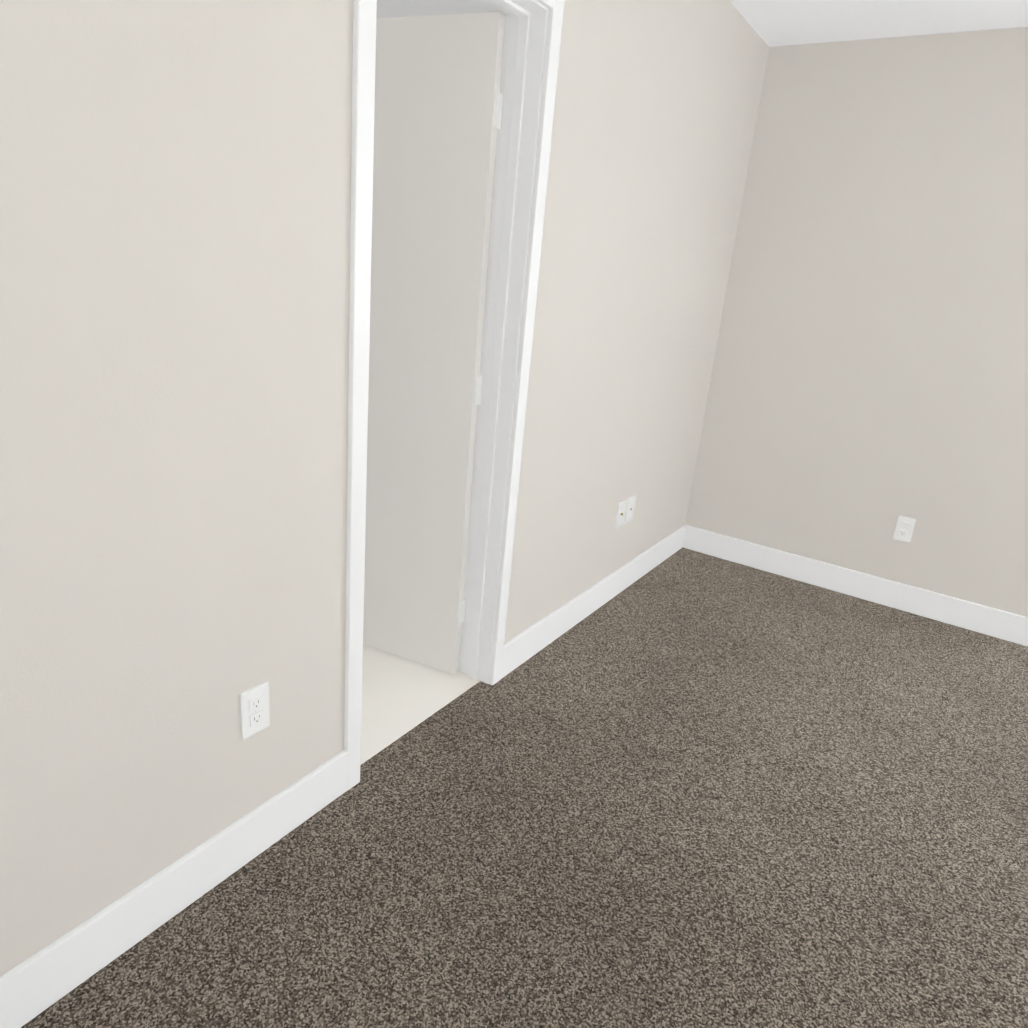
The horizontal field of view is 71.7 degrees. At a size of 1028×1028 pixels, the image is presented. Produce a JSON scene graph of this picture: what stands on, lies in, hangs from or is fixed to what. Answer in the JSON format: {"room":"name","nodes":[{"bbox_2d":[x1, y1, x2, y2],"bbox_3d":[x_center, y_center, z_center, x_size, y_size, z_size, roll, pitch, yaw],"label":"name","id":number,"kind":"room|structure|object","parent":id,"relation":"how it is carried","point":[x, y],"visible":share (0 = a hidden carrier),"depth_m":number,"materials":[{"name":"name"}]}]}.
{"room":"empty bedroom","nodes":[
{"label":"empty bedroom","id":0,"kind":"room"},
{"bbox_2d":[0,0,768,976],"bbox_3d":[0.079,-0.608,2.308,0.120,2.440,3.640,17,22,30],"label":"wall","id":1,"kind":"structure","parent":0,"point":[174,266],"depth_m":1.37,"materials":[{"name":"paint"}]},
{"bbox_2d":[0,750,347,1027],"bbox_3d":[-0.719,0.802,1.556,0.019,0.130,0.948,17,22,30],"label":"baseboard","id":2,"kind":"structure","parent":1,"relation":"attached to","point":[46,977],"depth_m":1.49,"materials":[{"name":"white wood"}]},
{"bbox_2d":[240,681,269,738],"bbox_3d":[-0.583,0.443,1.605,0.009,0.116,0.072,17,22,30],"label":"electrical outlet","id":3,"kind":"object","parent":1,"relation":"attached to","point":[254,707],"visible":1,"depth_m":1.60,"materials":[{"name":"white plastic"}]},
{"bbox_2d":[363,12,505,673],"bbox_3d":[-0.409,-0.444,2.322,0.626,2.014,0.189,17,22,30],"label":"open bathroom door","id":4,"kind":"structure","parent":1,"relation":"in","point":[438,109],"depth_m":2.20,"materials":[{"name":"white painted wood"}]},
{"bbox_2d":[344,0,563,790],"bbox_3d":[-0.224,-0.323,1.948,0.152,2.084,0.742,17,22,30],"label":"door frame","id":5,"kind":"structure","parent":1,"relation":"attached to","point":[532,38],"depth_m":1.99,"materials":[{"name":"white wood"}]},
{"bbox_2d":[500,525,687,678],"bbox_3d":[0.447,0.330,3.248,0.019,0.130,1.800,17,22,30],"label":"baseboard","id":6,"kind":"structure","parent":1,"relation":"attached to","point":[522,647],"depth_m":3.02,"materials":[{"name":"white wood"}]},
{"bbox_2d":[615,500,625,527],"bbox_3d":[0.473,0.001,3.131,0.015,0.116,0.072,17,22,30],"label":"outlet","id":7,"kind":"object","parent":1,"relation":"attached to","point":[620,513],"visible":1,"depth_m":3.12,"materials":[{"name":"white plastic"}]},
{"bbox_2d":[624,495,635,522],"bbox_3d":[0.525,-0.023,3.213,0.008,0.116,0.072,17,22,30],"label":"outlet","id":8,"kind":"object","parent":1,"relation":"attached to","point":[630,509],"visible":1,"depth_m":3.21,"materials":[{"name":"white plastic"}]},
{"bbox_2d":[360,547,479,764],"bbox_3d":[-0.892,0.429,2.950,1.785,0.100,2.300,17,22,30],"label":"floor","id":9,"kind":"structure","parent":0,"point":[401,696],"depth_m":2.42,"materials":[{"name":"tile"}]},
{"bbox_2d":[469,10,505,519],"bbox_3d":[-0.198,-1.064,3.562,1.820,2.440,0.120,17,22,30],"label":"wall","id":10,"kind":"structure","parent":0,"point":[491,215],"depth_m":3.33,"materials":[{"name":"paint"}]},
{"bbox_2d":[21,547,1027,1027],"bbox_3d":[0.892,1.126,1.405,3.936,0.100,4.673,17,22,30],"label":"floor","id":11,"kind":"structure","parent":0,"point":[685,789],"depth_m":1.84,"materials":[{"name":"brown carpet"}]},
{"bbox_2d":[376,0,1027,46],"bbox_3d":[-0.004,-1.583,1.200,6.966,0.100,5.173,17,22,30],"label":"ceiling","id":12,"kind":"structure","parent":0,"point":[772,23],"depth_m":2.82,"materials":[{"name":"white paint"}]},
{"bbox_2d":[685,26,1027,616],"bbox_3d":[2.541,-0.550,2.806,3.736,2.440,0.150,17,22,30],"label":"wall","id":13,"kind":"structure","parent":0,"point":[868,385],"depth_m":3.21,"materials":[{"name":"paint"}]},
{"bbox_2d":[684,526,1027,645],"bbox_3d":[2.373,0.551,3.127,3.445,0.130,0.015,17,22,30],"label":"baseboard","id":14,"kind":"structure","parent":13,"relation":"attached to","point":[1008,626],"depth_m":3.50,"materials":[{"name":"white wood"}]},
{"bbox_2d":[893,515,915,541],"bbox_3d":[1.843,0.071,3.360,0.072,0.116,0.009,17,22,30],"label":"electrical outlet","id":15,"kind":"object","parent":13,"relation":"attached to","point":[904,528],"visible":1,"depth_m":3.36,"materials":[{"name":"white plastic"}]}
]}

